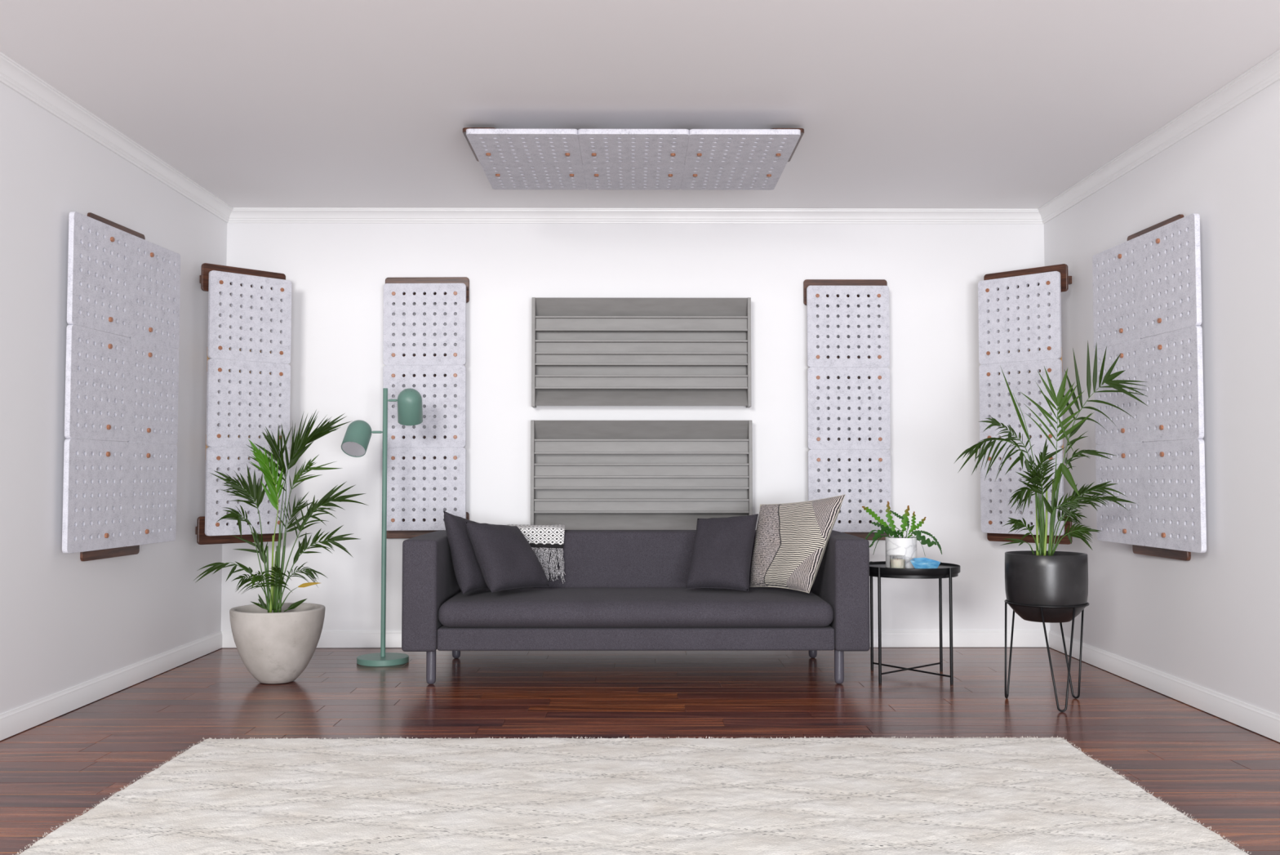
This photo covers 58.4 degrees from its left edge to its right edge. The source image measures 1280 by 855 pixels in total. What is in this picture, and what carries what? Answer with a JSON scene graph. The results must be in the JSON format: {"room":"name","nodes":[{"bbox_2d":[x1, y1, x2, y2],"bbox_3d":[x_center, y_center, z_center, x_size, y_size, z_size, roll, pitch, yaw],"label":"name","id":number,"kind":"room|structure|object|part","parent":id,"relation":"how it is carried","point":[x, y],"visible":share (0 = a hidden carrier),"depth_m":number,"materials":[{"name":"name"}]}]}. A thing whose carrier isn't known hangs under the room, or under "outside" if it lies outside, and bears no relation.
{"room":"listening room","nodes":[
{"label":"listening room","id":0,"kind":"room"},
{"bbox_2d":[0,82,226,713],"bbox_3d":[-2.278,-0.134,3.992,0.100,2.482,4.352,0,-2,0],"label":"wall","id":1,"kind":"structure","parent":0,"point":[67,621],"depth_m":4.39,"materials":[{"name":"white paint"}]},
{"bbox_2d":[0,631,222,740],"bbox_3d":[-2.221,1.040,3.943,0.013,0.087,4.352,0,-2,0],"label":"baseboard","id":2,"kind":"structure","parent":1,"relation":"attached to","point":[15,721],"depth_m":4.70,"materials":[{"name":"white wood"}]},
{"bbox_2d":[0,51,233,222],"bbox_3d":[-2.207,-1.211,4.663,0.049,0.074,3.102,0,-2,0],"label":"trim","id":3,"kind":"structure","parent":1,"relation":"attached to","point":[13,75],"depth_m":4.69,"materials":[{"name":"white paint"}]},
{"bbox_2d":[62,211,180,560],"bbox_3d":[-2.180,-0.159,4.812,0.087,1.406,0.876,0,-2,4],"label":"acoustic panel","id":4,"kind":"object","parent":1,"relation":"attached to","point":[120,484],"visible":1,"depth_m":4.72,"materials":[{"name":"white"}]},
{"bbox_2d":[195,262,291,544],"bbox_3d":[-2.041,-0.113,5.901,0.275,1.406,0.508,-2,-3,39],"label":"acoustic panel","id":5,"kind":"object","parent":1,"relation":"attached to","point":[234,360],"visible":0.86,"depth_m":5.78,"materials":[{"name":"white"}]},
{"bbox_3d":[-2.013,0.103,5.828,0.012,0.128,0.406,-2,-3,45],"label":"cross rail","id":6,"kind":"part","parent":5,"relation":"part of","materials":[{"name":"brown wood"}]},
{"bbox_3d":[-2.013,-0.335,5.846,0.012,0.128,0.406,-2,-3,45],"label":"cross rail","id":7,"kind":"part","parent":5,"relation":"part of","materials":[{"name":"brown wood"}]},
{"bbox_2d":[221,222,1049,647],"bbox_3d":[-0.020,-0.040,6.229,4.642,2.482,0.100,0,-2,0],"label":"wall","id":8,"kind":"structure","parent":0,"point":[337,273],"depth_m":6.19,"materials":[{"name":"white paint"}]},
{"bbox_2d":[382,276,469,537],"bbox_3d":[-1.146,-0.111,6.124,0.469,1.411,0.103,0,-2,-1],"label":"acoustic panel","id":9,"kind":"object","parent":8,"relation":"attached to","point":[408,447],"visible":0.96,"depth_m":6.08,"materials":[{"name":"white wood"}]},
{"bbox_3d":[-1.145,0.108,6.123,0.406,0.128,0.012,0,-2,-1],"label":"cross rail","id":10,"kind":"part","parent":9,"relation":"part of","materials":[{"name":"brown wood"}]},
{"bbox_3d":[-1.147,-0.329,6.141,0.406,0.128,0.012,0,-2,-1],"label":"cross rail","id":11,"kind":"part","parent":9,"relation":"part of","materials":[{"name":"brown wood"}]},
{"bbox_2d":[221,630,1048,647],"bbox_3d":[-0.020,1.131,6.123,4.442,0.087,0.013,0,-2,0],"label":"baseboard","id":12,"kind":"structure","parent":8,"relation":"attached to","point":[328,638],"depth_m":6.12,"materials":[{"name":"white"}]},
{"bbox_2d":[227,207,1044,224],"bbox_3d":[-0.020,-1.146,6.201,4.442,0.074,0.049,0,-2,0],"label":"trim","id":13,"kind":"structure","parent":8,"relation":"attached to","point":[238,215],"depth_m":6.20,"materials":[{"name":"white paint"}]},
{"bbox_2d":[531,297,751,407],"bbox_3d":[0.008,-0.400,6.141,1.168,0.583,0.104,0,-2,0],"label":"acoustic panel","id":14,"kind":"object","parent":8,"relation":"in","point":[585,351],"visible":1,"depth_m":6.12,"materials":[{"name":"grey wood"}]},
{"bbox_2d":[530,420,752,529],"bbox_3d":[0.008,0.257,6.114,1.175,0.588,0.104,0,-2,0],"label":"acoustic panel","id":15,"kind":"object","parent":8,"relation":"in","point":[585,474],"visible":0.94,"depth_m":6.09,"materials":[{"name":"grey wood"}]},
{"bbox_2d":[803,279,891,539],"bbox_3d":[1.113,-0.100,6.137,0.452,1.406,0.103,0,-2,0],"label":"acoustic panel","id":16,"kind":"object","parent":8,"relation":"attached to","point":[833,449],"visible":0.94,"depth_m":6.09,"materials":[{"name":"white wood"}]},
{"bbox_3d":[1.113,0.119,6.136,0.406,0.128,0.012,0,-2,0],"label":"cross rail","id":17,"kind":"part","parent":16,"relation":"part of","materials":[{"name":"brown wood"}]},
{"bbox_3d":[1.113,-0.319,6.154,0.406,0.128,0.012,0,-2,0],"label":"cross rail","id":18,"kind":"part","parent":16,"relation":"part of","materials":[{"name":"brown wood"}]},
{"bbox_2d":[0,0,1279,208],"bbox_3d":[-0.011,-1.287,4.679,4.442,0.080,3.102,0,-2,0],"label":"ceiling","id":19,"kind":"structure","parent":0,"point":[897,104],"depth_m":4.19,"materials":[{"name":"white paint"}]},
{"bbox_2d":[462,127,804,190],"bbox_3d":[-0.028,-1.179,4.919,1.406,0.117,0.876,0,-2,0],"label":"acoustic panel","id":20,"kind":"object","parent":19,"relation":"attached to","point":[592,159],"visible":1,"depth_m":4.81,"materials":[{"name":"white wood"}]},
{"bbox_2d":[0,646,1279,854],"bbox_3d":[0.004,1.034,2.105,7.442,0.050,8.052,0,-2,0],"label":"floor","id":21,"kind":"structure","parent":0,"point":[1223,773],"depth_m":4.49,"materials":[{"name":"brown wood"}]},
{"bbox_2d":[192,409,367,683],"bbox_3d":[-1.617,0.521,5.120,0.696,1.223,0.446,1,-3,-27],"label":"potted palm","id":22,"kind":"object","parent":21,"relation":"on","point":[275,641],"visible":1,"depth_m":5.09,"materials":[{"name":"plant"}]},
{"bbox_3d":[-1.666,0.682,5.131,0.023,0.301,0.013,0,-2,0],"label":"stem","id":23,"kind":"part","parent":22,"relation":"part of","materials":[{"name":"green plant"}]},
{"bbox_3d":[-1.646,0.657,5.120,0.024,0.350,0.014,-2,-3,34],"label":"stem","id":24,"kind":"part","parent":22,"relation":"part of","materials":[{"name":"green plant"}]},
{"bbox_3d":[-1.645,0.695,5.151,0.017,0.276,0.012,-1,-3,22],"label":"stem","id":25,"kind":"part","parent":22,"relation":"part of","materials":[{"name":"green plant"}]},
{"bbox_3d":[-1.637,0.683,5.141,0.018,0.301,0.014,-1,-3,22],"label":"stem","id":26,"kind":"part","parent":22,"relation":"part of","materials":[{"name":"green plant"}]},
{"bbox_2d":[229,602,324,683],"bbox_3d":[-1.622,0.970,5.119,0.409,0.326,0.409,0,-2,0],"label":"pot","id":27,"kind":"object","parent":22,"relation":"attached to","point":[275,642],"depth_m":4.98,"materials":[{"name":"ceramic"}]},
{"bbox_3d":[-1.624,0.633,5.133,0.023,0.399,0.014,0,-2,0],"label":"stem","id":28,"kind":"part","parent":22,"relation":"part of","materials":[{"name":"green plant"}]},
{"bbox_3d":[-1.610,0.683,5.144,0.027,0.301,0.014,1,-3,-26],"label":"stem","id":29,"kind":"part","parent":22,"relation":"part of","materials":[{"name":"green plant"}]},
{"bbox_2d":[341,387,422,666],"bbox_3d":[-1.276,0.481,5.667,0.383,1.354,0.251,0,-2,0],"label":"floor lamp","id":30,"kind":"object","parent":21,"relation":"on","point":[356,440],"visible":1,"depth_m":5.65,"materials":[{"name":"green metal"}]},
{"bbox_2d":[342,441,364,456],"bbox_3d":[-1.406,0.104,5.617,0.117,0.003,0.117,5,-40,4],"label":"diffuser","id":31,"kind":"object","parent":30,"relation":"attached to","point":[353,448],"depth_m":5.62,"materials":[{"name":"white plastic"}]},
{"bbox_3d":[-1.397,0.043,5.669,0.123,0.172,0.123,5,-40,4],"label":"lamp shade","id":32,"kind":"part","parent":30,"relation":"part of","materials":[{"name":"green metal"}]},
{"bbox_3d":[-1.308,0.023,5.686,0.062,0.012,0.012,0,-2,0],"label":"arm","id":33,"kind":"part","parent":30,"relation":"part of","materials":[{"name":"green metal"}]},
{"bbox_3d":[-1.229,-0.135,5.693,0.054,0.012,0.012,0,-2,0],"label":"arm","id":34,"kind":"part","parent":30,"relation":"part of","materials":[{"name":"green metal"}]},
{"bbox_3d":[-1.147,-0.110,5.703,0.123,0.172,0.123,2,20,-1],"label":"lamp shade","id":35,"kind":"part","parent":30,"relation":"part of","materials":[{"name":"green metal"}]},
{"bbox_2d":[12,735,1248,854],"bbox_3d":[-0.019,1.040,3.055,3.009,0.016,1.861,0,-2,0],"label":"rug","id":36,"kind":"object","parent":21,"relation":"on","point":[553,795],"visible":1,"depth_m":3.21,"materials":[{"name":"beige fabric"}]},
{"bbox_2d":[401,529,870,684],"bbox_3d":[-0.019,0.826,5.429,2.057,0.644,0.910,0,-2,0],"label":"sofa","id":37,"kind":"object","parent":21,"relation":"on","point":[621,589],"visible":0.83,"depth_m":5.01,"materials":[{"name":"grey fabric"}]},
{"bbox_3d":[-0.922,1.056,5.055,0.043,0.153,0.043,0,-2,0],"label":"leg","id":38,"kind":"part","parent":37,"relation":"part of","materials":[{"name":"grey metal"}]},
{"bbox_3d":[-0.968,0.753,5.433,0.160,0.494,0.888,0,-2,0],"label":"armrest","id":39,"kind":"part","parent":37,"relation":"part of","materials":[{"name":"grey fabric"}]},
{"bbox_3d":[-0.927,1.086,5.774,0.043,0.153,0.043,0,-2,0],"label":"leg","id":40,"kind":"part","parent":37,"relation":"part of","materials":[{"name":"grey metal"}]},
{"bbox_2d":[443,510,488,594],"bbox_3d":[-0.772,0.572,5.357,0.195,0.371,0.388,-1,-3,28],"label":"cushion","id":41,"kind":"object","parent":37,"relation":"on","point":[468,571],"visible":0.55,"depth_m":5.23,"materials":[{"name":"grey fabric"}]},
{"bbox_2d":[465,521,549,592],"bbox_3d":[-0.616,0.590,5.307,0.241,0.313,0.366,-2,-3,40],"label":"cushion","id":42,"kind":"object","parent":37,"relation":"on","point":[506,559],"visible":1,"depth_m":5.22,"materials":[{"name":"grey fabric"}]},
{"bbox_2d":[506,524,565,583],"bbox_3d":[-0.533,0.632,5.766,0.334,0.283,0.286,0,-2,0],"label":"throw blanket","id":43,"kind":"object","parent":37,"relation":"on","point":[550,537],"visible":0.42,"depth_m":5.65,"materials":[{"name":"white fabric"}]},
{"bbox_3d":[-0.022,0.762,5.778,1.748,0.485,0.216,0,-2,0],"label":"backrest","id":44,"kind":"part","parent":37,"relation":"part of","materials":[{"name":"grey fabric"}]},
{"bbox_2d":[438,587,833,626],"bbox_3d":[-0.019,0.833,5.330,1.743,0.136,0.712,0,-2,0],"label":"seat cushion","id":45,"kind":"object","parent":37,"relation":"on","point":[524,606],"depth_m":5.00,"materials":[{"name":"grey fabric"}]},
{"bbox_3d":[-0.019,0.941,5.334,1.742,0.098,0.669,0,-2,0],"label":"rail","id":46,"kind":"part","parent":37,"relation":"part of","materials":[{"name":"grey fabric"}]},
{"bbox_2d":[684,513,758,591],"bbox_3d":[0.386,0.584,5.403,0.302,0.348,0.251,-1,-3,19],"label":"cushion","id":47,"kind":"object","parent":37,"relation":"on","point":[721,559],"visible":1,"depth_m":5.34,"materials":[{"name":"grey fabric"}]},
{"bbox_2d":[750,493,845,592],"bbox_3d":[0.704,0.530,5.302,0.169,0.447,0.594,2,-3,-35],"label":"cushion","id":48,"kind":"object","parent":37,"relation":"on","point":[792,539],"visible":1,"depth_m":5.23,"materials":[{"name":"beige fabric"}]},
{"bbox_3d":[0.873,1.087,5.785,0.043,0.153,0.043,0,-2,0],"label":"leg","id":49,"kind":"part","parent":37,"relation":"part of","materials":[{"name":"grey metal"}]},
{"bbox_3d":[0.882,1.056,5.066,0.043,0.153,0.043,0,-2,0],"label":"leg","id":50,"kind":"part","parent":37,"relation":"part of","materials":[{"name":"grey metal"}]},
{"bbox_3d":[0.928,0.753,5.444,0.160,0.496,0.888,0,-2,0],"label":"armrest","id":51,"kind":"part","parent":37,"relation":"part of","materials":[{"name":"grey fabric"}]},
{"bbox_2d":[869,560,959,684],"bbox_3d":[1.237,0.884,5.242,0.451,0.512,0.451,0,-2,0],"label":"side table","id":52,"kind":"object","parent":21,"relation":"on","point":[878,569],"visible":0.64,"depth_m":5.08,"materials":[{"name":"black metal"}]},
{"bbox_3d":[1.099,0.892,5.429,0.014,0.512,0.014,0,-2,0],"label":"leg","id":53,"kind":"part","parent":52,"relation":"part of","materials":[{"name":"black metal"}]},
{"bbox_3d":[1.065,0.878,5.086,0.014,0.512,0.014,0,-2,0],"label":"leg","id":54,"kind":"part","parent":52,"relation":"part of","materials":[{"name":"black metal"}]},
{"bbox_2d":[889,554,905,568],"bbox_3d":[1.155,0.605,5.131,0.069,0.064,0.069,0,-2,0],"label":"glass candle","id":55,"kind":"object","parent":52,"relation":"on","point":[896,561],"visible":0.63,"depth_m":5.10,"materials":[{"name":"white wax"}]},
{"bbox_2d":[862,501,942,568],"bbox_3d":[1.193,0.490,5.246,0.372,0.304,0.141,0,-2,0],"label":"potted plant","id":56,"kind":"object","parent":52,"relation":"on","point":[906,545],"visible":0.94,"depth_m":5.22,"materials":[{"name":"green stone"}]},
{"bbox_3d":[1.115,0.535,5.222,0.142,0.086,0.021,1,-3,-25],"label":"trailing stem","id":57,"kind":"part","parent":56,"relation":"part of","materials":[{"name":"green plant"}]},
{"bbox_2d":[885,536,916,568],"bbox_3d":[1.197,0.572,5.243,0.141,0.138,0.141,0,-2,0],"label":"pot","id":58,"kind":"object","parent":56,"relation":"attached to","point":[901,545],"depth_m":5.18,"materials":[{"name":"white ceramic"}]},
{"bbox_2d":[869,560,959,575],"bbox_3d":[1.237,0.644,5.252,0.451,0.030,0.451,0,-2,0],"label":"tray","id":59,"kind":"object","parent":52,"relation":"on","point":[876,568],"depth_m":5.07,"materials":[{"name":"black metal"}]},
{"bbox_2d":[910,557,940,568],"bbox_3d":[1.273,0.609,5.102,0.126,0.052,0.113,-2,-3,35],"label":"bowl","id":60,"kind":"object","parent":52,"relation":"on","point":[917,562],"visible":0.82,"depth_m":5.07,"materials":[{"name":"blue glass"}]},
{"bbox_3d":[1.416,0.890,5.389,0.014,0.512,0.014,0,-2,0],"label":"leg","id":61,"kind":"part","parent":52,"relation":"part of","materials":[{"name":"black metal"}]},
{"bbox_3d":[1.374,0.876,5.055,0.014,0.512,0.014,0,-2,0],"label":"leg","id":62,"kind":"part","parent":52,"relation":"part of","materials":[{"name":"black metal"}]},
{"bbox_2d":[1004,599,1088,711],"bbox_3d":[1.652,0.911,4.633,0.325,0.408,0.347,0,-2,0],"label":"plant stand","id":63,"kind":"object","parent":21,"relation":"on","point":[1068,662],"visible":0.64,"depth_m":4.67,"materials":[{"name":"black metal"}]},
{"bbox_3d":[1.523,0.918,4.729,0.029,0.402,0.137,-2,-3,34],"label":"hairpin leg","id":64,"kind":"part","parent":63,"relation":"part of","materials":[{"name":"black metal"}]},
{"bbox_2d":[954,341,1148,622],"bbox_3d":[1.666,0.222,4.663,0.835,1.119,0.340,0,-2,0],"label":"potted palm","id":65,"kind":"object","parent":63,"relation":"on","point":[1042,576],"visible":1,"depth_m":4.61,"materials":[{"name":"plant"}]},
{"bbox_3d":[1.619,0.416,4.664,0.011,0.227,0.011,-1,-3,22],"label":"stem","id":66,"kind":"part","parent":65,"relation":"part of","materials":[{"name":"green plant"}]},
{"bbox_3d":[1.634,0.394,4.665,0.021,0.272,0.013,0,-2,0],"label":"stem","id":67,"kind":"part","parent":65,"relation":"part of","materials":[{"name":"green plant"}]},
{"bbox_3d":[1.649,0.382,4.656,0.023,0.294,0.013,0,-2,0],"label":"stem","id":68,"kind":"part","parent":65,"relation":"part of","materials":[{"name":"green plant"}]},
{"bbox_3d":[1.675,0.348,4.648,0.040,0.361,0.011,0,-2,0],"label":"stem","id":69,"kind":"part","parent":65,"relation":"part of","materials":[{"name":"green plant"}]},
{"bbox_3d":[1.676,0.371,4.667,0.031,0.316,0.014,0,-2,0],"label":"stem","id":70,"kind":"part","parent":65,"relation":"part of","materials":[{"name":"green plant"}]},
{"bbox_3d":[1.645,0.908,4.483,0.137,0.402,0.047,0,-2,0],"label":"hairpin leg","id":71,"kind":"part","parent":63,"relation":"part of","materials":[{"name":"black metal"}]},
{"bbox_3d":[1.788,0.918,4.726,0.035,0.402,0.137,1,-3,-31],"label":"hairpin leg","id":72,"kind":"part","parent":63,"relation":"part of","materials":[{"name":"black metal"}]},
{"bbox_2d":[1004,550,1088,622],"bbox_3d":[1.652,0.646,4.655,0.321,0.270,0.321,0,-2,0],"label":"pot","id":73,"kind":"object","parent":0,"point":[1032,577],"depth_m":4.53,"materials":[{"name":"black ceramic"}]},
{"bbox_2d":[1044,80,1279,715],"bbox_3d":[2.264,-0.133,4.019,0.100,2.482,4.352,0,-2,0],"label":"wall","id":74,"kind":"structure","parent":0,"point":[1211,620],"depth_m":4.39,"materials":[{"name":"white paint"}]},
{"bbox_2d":[977,263,1075,544],"bbox_3d":[1.993,-0.112,5.922,0.278,1.406,0.512,2,-3,-40],"label":"acoustic panel","id":75,"kind":"object","parent":74,"relation":"attached to","point":[1023,366],"visible":0.83,"depth_m":5.83,"materials":[{"name":"white wood"}]},
{"bbox_3d":[1.965,-0.334,5.865,0.406,0.128,0.012,-2,-3,45],"label":"cross rail","id":76,"kind":"part","parent":75,"relation":"part of","materials":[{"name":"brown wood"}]},
{"bbox_3d":[1.965,0.104,5.846,0.406,0.128,0.012,-2,-3,45],"label":"cross rail","id":77,"kind":"part","parent":75,"relation":"part of","materials":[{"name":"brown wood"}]},
{"bbox_2d":[1092,213,1206,560],"bbox_3d":[2.157,-0.157,4.844,0.087,1.406,0.876,0,-2,-3],"label":"acoustic panel","id":78,"kind":"object","parent":74,"relation":"attached to","point":[1147,289],"visible":0.95,"depth_m":4.74,"materials":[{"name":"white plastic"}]},
{"bbox_2d":[1037,48,1279,223],"bbox_3d":[2.186,-1.210,4.689,0.049,0.074,3.102,0,-2,0],"label":"trim","id":79,"kind":"structure","parent":74,"relation":"attached to","point":[1266,73],"depth_m":4.68,"materials":[{"name":"white paint"}]},
{"bbox_2d":[1048,630,1279,742],"bbox_3d":[2.208,1.041,3.969,0.013,0.087,4.352,0,-2,0],"label":"baseboard","id":80,"kind":"structure","parent":74,"relation":"attached to","point":[1260,721],"depth_m":4.66,"materials":[{"name":"white wood"}]}
]}

